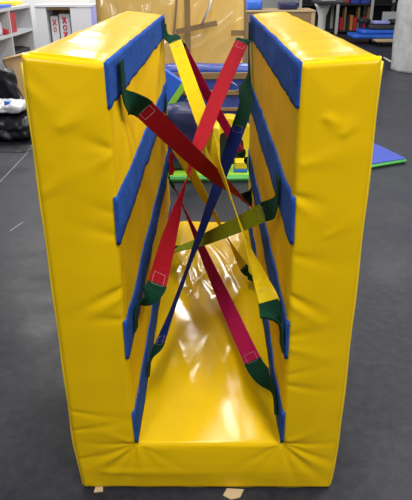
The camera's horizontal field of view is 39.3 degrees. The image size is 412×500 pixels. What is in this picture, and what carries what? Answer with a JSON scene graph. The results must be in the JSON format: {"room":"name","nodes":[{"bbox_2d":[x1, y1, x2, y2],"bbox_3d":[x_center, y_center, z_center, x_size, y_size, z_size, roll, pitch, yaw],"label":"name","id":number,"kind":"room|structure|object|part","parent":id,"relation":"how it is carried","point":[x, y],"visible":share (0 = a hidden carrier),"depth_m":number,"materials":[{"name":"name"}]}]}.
{"room":"children's therapy gym","nodes":[
{"label":"children's therapy gym","id":0,"kind":"room"},
{"bbox_2d":[0,0,95,48],"bbox_3d":[-3.484,-4.230,10.496,5.900,1.750,0.150,0,25,0],"label":"wall","id":1,"kind":"structure","parent":0,"point":[32,3],"depth_m":10.32,"materials":[{"name":"white paint"}]},
{"bbox_2d":[0,32,411,499],"bbox_3d":[1.053,-2.425,8.689,15.000,0.001,26.000,0,25,0],"label":"floor","id":2,"kind":"structure","parent":0,"point":[38,461],"depth_m":2.63,"materials":[{"name":"rubber"}]},
{"bbox_2d":[0,137,31,151],"bbox_3d":[-2.277,-1.202,6.131,1.121,0.010,1.244,0,25,0],"label":"plastic sheet","id":3,"kind":"object","parent":2,"relation":"on","point":[25,145],"visible":0.28,"depth_m":5.80,"materials":[{"name":"black"}]},
{"bbox_2d":[0,67,19,98],"bbox_3d":[-2.361,-1.728,6.453,0.596,0.655,0.284,0,25,0],"label":"bag","id":4,"kind":"object","parent":3,"relation":"on","point":[8,79],"visible":0.47,"depth_m":6.31,"materials":[{"name":"black plastic"}]},
{"bbox_2d":[0,109,30,140],"bbox_3d":[-2.053,-1.355,6.130,0.543,0.257,0.612,0,25,0],"label":"bag","id":5,"kind":"object","parent":3,"relation":"on","point":[14,126],"visible":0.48,"depth_m":5.89,"materials":[{"name":"black plastic"}]},
{"bbox_2d":[0,98,25,113],"bbox_3d":[-2.061,-1.524,6.051,0.396,0.127,0.426,0,25,0],"label":"plastic bag","id":6,"kind":"object","parent":5,"relation":"on","point":[16,106],"visible":0.82,"depth_m":5.89,"materials":[{"name":"white plastic"}]},
{"bbox_2d":[3,51,29,98],"bbox_3d":[-2.131,-2.070,7.057,0.412,0.654,0.627,-23,33,-39],"label":"cardboard box","id":7,"kind":"object","parent":2,"relation":"on","point":[10,62],"visible":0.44,"depth_m":7.01,"materials":[{"name":"beige cardboard"}]},
{"bbox_2d":[0,4,35,99],"bbox_3d":[-2.618,-2.427,7.333,0.400,1.198,1.900,0,25,0],"label":"cube shelf","id":8,"kind":"object","parent":2,"relation":"on","point":[24,36],"visible":0.31,"depth_m":7.71,"materials":[{"name":"grey laminate"}]},
{"bbox_2d":[2,29,8,34],"bbox_3d":[-2.472,-2.684,7.091,0.080,0.070,0.112,0,25,0],"label":"toy","id":9,"kind":"object","parent":8,"relation":"on","point":[5,31],"visible":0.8,"depth_m":7.05,"materials":[{"name":"red plastic"}]},
{"bbox_2d":[0,4,11,8],"bbox_3d":[-2.609,-2.837,6.748,0.359,0.042,1.098,0,25,0],"label":"folded cloth","id":10,"kind":"object","parent":8,"relation":"on","point":[1,5],"visible":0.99,"depth_m":7.06,"materials":[{"name":"blue fabric"}]},
{"bbox_2d":[0,1,22,5],"bbox_3d":[-2.592,-3.257,7.620,0.255,0.052,0.432,0,25,0],"label":"sponge","id":11,"kind":"object","parent":8,"relation":"on","point":[13,3],"visible":0.77,"depth_m":7.51,"materials":[{"name":"yellow"}]},
{"bbox_2d":[9,12,16,32],"bbox_3d":[-2.553,-2.871,7.293,0.232,0.235,0.260,0,25,0],"label":"ring binder","id":12,"kind":"object","parent":8,"relation":"on","point":[12,14],"visible":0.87,"depth_m":7.31,"materials":[{"name":"red plastic"}]},
{"bbox_2d":[14,46,30,54],"bbox_3d":[-2.597,-2.612,7.780,0.329,0.200,0.713,0,25,0],"label":"storage basket","id":13,"kind":"object","parent":8,"relation":"on","point":[18,49],"visible":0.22,"depth_m":7.79,"materials":[{"name":"black"}]},
{"bbox_2d":[34,3,96,47],"bbox_3d":[-2.364,-3.681,10.062,0.975,1.117,0.530,0,25,0],"label":"storage cabinet","id":14,"kind":"object","parent":2,"relation":"on","point":[83,15],"visible":0.49,"depth_m":9.70,"materials":[{"name":"grey laminate"}]},
{"bbox_3d":[-2.759,-3.662,10.068,0.185,1.082,0.500,0,25,0],"label":"panel","id":15,"kind":"part","parent":14,"relation":"part of","materials":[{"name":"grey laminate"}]},
{"bbox_2d":[50,15,60,41],"bbox_3d":[-2.572,-3.655,10.010,0.127,0.758,0.209,0,25,0],"label":"carton","id":16,"kind":"object","parent":14,"relation":"on","point":[55,25],"visible":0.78,"depth_m":9.85,"materials":[{"name":"grey cardboard"}]},
{"bbox_3d":[-2.463,-3.761,10.274,0.404,1.082,0.040,0,25,0],"label":"panel","id":17,"kind":"part","parent":14,"relation":"part of","materials":[{"name":"brown cardboard"}]},
{"bbox_3d":[-2.367,-4.170,9.830,0.975,0.034,0.530,0,25,0],"label":"panel","id":18,"kind":"part","parent":14,"relation":"part of","materials":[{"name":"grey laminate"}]},
{"bbox_2d":[59,13,71,38],"bbox_3d":[-2.399,-3.669,10.001,0.178,0.788,0.211,0,25,0],"label":"carton","id":19,"kind":"object","parent":14,"relation":"on","point":[64,18],"visible":0.51,"depth_m":9.83,"materials":[{"name":"white cardboard"}]},
{"bbox_2d":[62,17,67,36],"bbox_3d":[-2.400,-3.743,9.858,0.083,0.445,0.017,0,25,0],"label":"print","id":20,"kind":"object","parent":19,"relation":"attached to","point":[64,19],"depth_m":9.83,"materials":[{"name":"red"}]},
{"bbox_3d":[-2.091,-3.560,9.852,0.347,1.077,0.030,0,25,0],"label":"door","id":21,"kind":"part","parent":14,"relation":"part of","materials":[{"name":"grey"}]},
{"bbox_2d":[94,487,102,492],"bbox_3d":[-0.356,0.796,1.922,0.029,0.003,0.029,0,25,0],"label":"scrap","id":22,"kind":"object","parent":2,"relation":"on","point":[97,489],"visible":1,"depth_m":1.92,"materials":[{"name":"beige paper"}]},
{"bbox_2d":[96,0,246,63],"bbox_3d":[-0.349,-2.054,5.858,1.504,1.767,0.567,0,25,0],"label":"mat","id":23,"kind":"object","parent":2,"relation":"on","point":[209,29],"visible":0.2,"depth_m":5.58,"materials":[{"name":"beige plastic"}]},
{"bbox_2d":[165,68,183,103],"bbox_3d":[-0.537,-1.152,5.055,0.768,0.914,0.090,0,25,0],"label":"mat","id":24,"kind":"object","parent":2,"relation":"on","point":[175,88],"visible":0.04,"depth_m":4.90,"materials":[{"name":"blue plastic"}]},
{"bbox_2d":[20,11,383,486],"bbox_3d":[0.000,-0.219,2.445,0.860,1.384,1.836,0,25,0],"label":"tunnel","id":25,"kind":"object","parent":2,"relation":"on","point":[199,418],"visible":0.84,"depth_m":1.73,"materials":[{"name":"yellow plastic"}]},
{"bbox_2d":[169,153,174,174],"bbox_3d":[-0.202,-0.499,3.359,0.040,0.132,0.003,0,25,0],"label":"webbing tail","id":26,"kind":"object","parent":25,"relation":"hanging from","point":[172,168],"visible":0.8,"depth_m":3.36,"materials":[{"name":"red fabric"}]},
{"bbox_2d":[119,58,252,207],"bbox_3d":[0.013,-0.364,2.236,0.096,0.869,1.366,8,27,17],"label":"strap","id":27,"kind":"object","parent":25,"relation":"attached to","point":[143,108],"visible":0.98,"depth_m":1.83,"materials":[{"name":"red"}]},
{"bbox_2d":[134,23,252,332],"bbox_3d":[-0.006,-0.409,2.262,0.086,0.800,1.534,7,26,14],"label":"strap","id":28,"kind":"object","parent":25,"relation":"attached to","point":[155,287],"visible":1,"depth_m":2.06,"materials":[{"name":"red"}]},
{"bbox_2d":[147,22,252,376],"bbox_3d":[0.045,-0.336,2.483,0.122,1.098,1.576,7,26,15],"label":"strap","id":29,"kind":"object","parent":25,"relation":"attached to","point":[239,124],"visible":0.97,"depth_m":2.60,"materials":[{"name":"blue fabric"}]},
{"bbox_2d":[165,24,247,170],"bbox_3d":[0.018,-0.818,3.157,0.453,0.785,0.153,4,26,8],"label":"strap","id":30,"kind":"object","parent":25,"relation":"attached to","point":[202,85],"visible":0.67,"depth_m":3.20,"materials":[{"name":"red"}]},
{"bbox_2d":[165,94,253,282],"bbox_3d":[-0.006,-0.326,2.852,0.094,0.767,0.823,-17,30,-31],"label":"strap","id":31,"kind":"object","parent":25,"relation":"attached to","point":[194,178],"visible":0.53,"depth_m":2.86,"materials":[{"name":"yellow fabric"}]},
{"bbox_2d":[168,161,277,414],"bbox_3d":[0.016,0.024,2.555,0.087,0.387,1.760,-7,26,-13],"label":"strap","id":32,"kind":"object","parent":25,"relation":"attached to","point":[255,366],"visible":0.89,"depth_m":2.29,"materials":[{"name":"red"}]},
{"bbox_2d":[163,18,283,352],"bbox_3d":[0.012,-0.434,2.291,0.082,0.801,1.804,-6,26,-12],"label":"strap","id":33,"kind":"object","parent":25,"relation":"attached to","point":[269,308],"visible":0.95,"depth_m":2.20,"materials":[{"name":"yellow fabric"}]},
{"bbox_2d":[174,172,279,252],"bbox_3d":[0.024,-0.103,2.371,0.087,0.775,1.213,-10,27,-20],"label":"strap","id":34,"kind":"object","parent":25,"relation":"attached to","point":[265,211],"visible":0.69,"depth_m":2.09,"materials":[{"name":"green"}]},
{"bbox_2d":[169,164,248,181],"bbox_3d":[-0.033,-0.826,5.267,1.160,0.057,1.169,0,25,0],"label":"mat","id":35,"kind":"object","parent":2,"relation":"on","point":[179,175],"visible":0.03,"depth_m":4.77,"materials":[{"name":"green plastic"}]},
{"bbox_2d":[167,101,197,168],"bbox_3d":[-0.222,-0.972,4.876,0.338,0.539,0.310,0,25,0],"label":"cushion","id":36,"kind":"object","parent":35,"relation":"on","point":[180,113],"visible":0.24,"depth_m":4.70,"materials":[{"name":"blue plastic"}]},
{"bbox_2d":[165,63,250,122],"bbox_3d":[0.017,-1.330,5.329,1.050,0.792,0.515,0,25,0],"label":"climbing frame","id":37,"kind":"object","parent":35,"relation":"on","point":[210,72],"visible":0.09,"depth_m":5.01,"materials":[{"name":"blue plastic"}]},
{"bbox_2d":[204,122,219,164],"bbox_3d":[0.052,-0.863,4.809,0.135,0.393,0.212,0,25,0],"label":"strap","id":38,"kind":"object","parent":35,"relation":"on","point":[216,128],"visible":0.28,"depth_m":4.71,"materials":[{"name":"yellow fabric"}]},
{"bbox_2d":[202,114,249,163],"bbox_3d":[0.195,-0.966,5.027,0.470,0.395,0.220,0,25,0],"label":"ring","id":39,"kind":"object","parent":35,"relation":"on","point":[230,117],"visible":0.17,"depth_m":4.93,"materials":[{"name":"yellow plastic"}]},
{"bbox_2d":[234,158,246,171],"bbox_3d":[0.289,-0.714,4.852,0.110,0.090,0.130,0,25,0],"label":"foam block","id":40,"kind":"object","parent":35,"relation":"on","point":[239,165],"visible":0.82,"depth_m":4.80,"materials":[{"name":"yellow plastic"}]},
{"bbox_2d":[223,488,243,499],"bbox_3d":[0.091,0.803,1.901,0.070,0.003,0.045,0,25,0],"label":"scrap","id":41,"kind":"object","parent":2,"relation":"on","point":[230,493],"visible":1,"depth_m":1.90,"materials":[{"name":"beige paper"}]},
{"bbox_2d":[242,8,315,63],"bbox_3d":[1.234,-3.678,10.135,1.197,1.016,0.710,0,25,0],"label":"cardboard box","id":42,"kind":"object","parent":2,"relation":"on","point":[305,14],"visible":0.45,"depth_m":9.64,"materials":[{"name":"beige cardboard"}]},
{"bbox_2d":[246,0,261,9],"bbox_3d":[0.814,-4.184,9.848,0.280,0.143,0.406,0,25,0],"label":"tub","id":43,"kind":"object","parent":42,"relation":"on","point":[250,4],"visible":0.89,"depth_m":9.68,"materials":[{"name":"blue plastic"}]},
{"bbox_2d":[278,2,297,9],"bbox_3d":[1.390,-4.170,9.848,0.308,0.113,0.404,0,25,0],"label":"tool case","id":44,"kind":"object","parent":42,"relation":"on","point":[281,5],"visible":1,"depth_m":9.68,"materials":[{"name":"blue plastic"}]},
{"bbox_2d":[311,0,347,30],"bbox_3d":[2.239,-4.174,11.060,0.696,1.108,0.800,0,25,0],"label":"pedestal table","id":45,"kind":"object","parent":2,"relation":"on","point":[322,7],"visible":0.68,"depth_m":10.72,"materials":[{"name":"grey paint"}]},
{"bbox_2d":[296,0,397,33],"bbox_3d":[4.537,-7.420,16.596,3.784,2.198,0.820,0,25,0],"label":"storage rack","id":46,"kind":"object","parent":2,"relation":"on","point":[377,7],"visible":0.26,"depth_m":17.12,"materials":[{"name":"black metal"}]},
{"bbox_2d":[338,17,343,29],"bbox_3d":[3.914,-6.592,16.812,0.091,0.344,0.316,0,25,0],"label":"file box","id":47,"kind":"object","parent":46,"relation":"on","point":[340,21],"visible":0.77,"depth_m":16.71,"materials":[{"name":"red cardboard"}]},
{"bbox_2d":[342,7,346,29],"bbox_3d":[4.001,-6.717,16.752,0.050,0.620,0.310,0,25,0],"label":"divider","id":48,"kind":"object","parent":46,"relation":"on","point":[344,8],"visible":0.87,"depth_m":16.66,"materials":[{"name":"brown wood"}]},
{"bbox_2d":[345,16,349,29],"bbox_3d":[4.089,-6.598,16.808,0.091,0.357,0.316,0,25,0],"label":"file box","id":49,"kind":"object","parent":46,"relation":"on","point":[347,17],"visible":0.77,"depth_m":16.68,"materials":[{"name":"black cardboard"}]},
{"bbox_2d":[348,15,353,29],"bbox_3d":[4.194,-6.619,16.797,0.091,0.404,0.316,0,25,0],"label":"file box","id":50,"kind":"object","parent":46,"relation":"on","point":[350,16],"visible":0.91,"depth_m":16.68,"materials":[{"name":"orange cardboard"}]},
{"bbox_2d":[352,17,356,29],"bbox_3d":[4.299,-6.593,16.809,0.091,0.345,0.316,0,25,0],"label":"file box","id":51,"kind":"object","parent":46,"relation":"on","point":[354,18],"visible":0.79,"depth_m":16.66,"materials":[{"name":"red cardboard"}]},
{"bbox_2d":[350,0,359,3],"bbox_3d":[4.237,-7.139,16.555,0.250,0.130,0.400,0,25,0],"label":"storage bin","id":52,"kind":"object","parent":46,"relation":"on","point":[351,1],"visible":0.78,"depth_m":16.39,"materials":[{"name":"blue plastic"}]},
{"bbox_2d":[355,7,359,27],"bbox_3d":[4.386,-6.717,16.749,0.050,0.620,0.310,0,25,0],"label":"divider","id":53,"kind":"object","parent":46,"relation":"on","point":[357,14],"visible":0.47,"depth_m":16.61,"materials":[{"name":"brown wood"}]},
{"bbox_2d":[360,0,369,3],"bbox_3d":[4.521,-7.139,16.553,0.250,0.130,0.400,0,25,0],"label":"storage bin","id":54,"kind":"object","parent":46,"relation":"on","point":[361,1],"visible":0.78,"depth_m":16.39,"materials":[{"name":"blue plastic"}]},
{"bbox_2d":[365,7,369,17],"bbox_3d":[4.666,-6.718,16.747,0.050,0.620,0.310,0,25,0],"label":"divider","id":55,"kind":"object","parent":46,"relation":"on","point":[367,12],"visible":0.48,"depth_m":16.59,"materials":[{"name":"brown wood"}]},
{"bbox_2d":[382,12,395,19],"bbox_3d":[5.286,-6.612,16.665,0.428,0.493,0.060,0,25,0],"label":"panel","id":56,"kind":"object","parent":46,"relation":"on","point":[385,15],"visible":0.26,"depth_m":16.59,"materials":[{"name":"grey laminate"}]},
{"bbox_2d":[369,38,392,45],"bbox_3d":[4.676,-5.151,14.219,1.257,0.138,1.220,0,25,0],"label":"trolley","id":57,"kind":"object","parent":2,"relation":"on","point":[381,39],"visible":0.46,"depth_m":13.82,"materials":[{"name":"beige wood"}]},
{"bbox_2d":[347,32,392,38],"bbox_3d":[4.284,-5.331,14.314,1.467,0.098,0.806,0,25,0],"label":"mat","id":58,"kind":"object","parent":57,"relation":"on","point":[356,35],"visible":0.58,"depth_m":13.97,"materials":[{"name":"blue plastic"}]},
{"bbox_2d":[356,28,393,33],"bbox_3d":[4.396,-5.430,14.292,1.249,0.094,0.751,0,25,0],"label":"mat","id":59,"kind":"object","parent":58,"relation":"on","point":[360,30],"visible":0.54,"depth_m":13.98,"materials":[{"name":"blue plastic"}]},
{"bbox_2d":[365,23,394,28],"bbox_3d":[4.502,-5.531,14.271,1.027,0.094,0.706,0,25,0],"label":"mat","id":60,"kind":"object","parent":59,"relation":"on","point":[370,26],"visible":0.51,"depth_m":13.98,"materials":[{"name":"grey fabric"}]},
{"bbox_2d":[357,18,370,23],"bbox_3d":[3.917,-5.680,14.316,0.297,0.121,0.407,0,25,0],"label":"duffel bag","id":61,"kind":"object","parent":60,"relation":"on","point":[359,20],"visible":1,"depth_m":14.16,"materials":[{"name":"black fabric"}]},
{"bbox_2d":[371,20,389,24],"bbox_3d":[4.279,-5.578,14.139,0.421,0.087,0.409,0,25,0],"label":"pillow","id":62,"kind":"object","parent":60,"relation":"on","point":[376,22],"visible":1,"depth_m":13.97,"materials":[{"name":"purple fabric"}]},
{"bbox_2d":[371,143,405,168],"bbox_3d":[1.307,-0.918,5.458,0.838,0.047,1.075,-7,26,-14],"label":"mat","id":63,"kind":"object","parent":2,"relation":"on","point":[382,157],"visible":0.25,"depth_m":5.21,"materials":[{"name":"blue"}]},
{"bbox_2d":[390,0,411,73],"bbox_3d":[3.824,-3.958,9.984,1.074,1.628,1.019,0,25,0],"label":"roll","id":64,"kind":"object","parent":2,"relation":"on","point":[401,60],"visible":1,"depth_m":9.91,"materials":[{"name":"white cardboard"}]},
{"bbox_2d":[261,0,295,7],"bbox_3d":[1.131,-9.911,19.081,15.000,4.600,0.200,0,25,0],"label":"wall","id":65,"kind":"structure","parent":0,"point":[265,3],"depth_m":19.67,"materials":[{"name":"white paint"}]}
]}

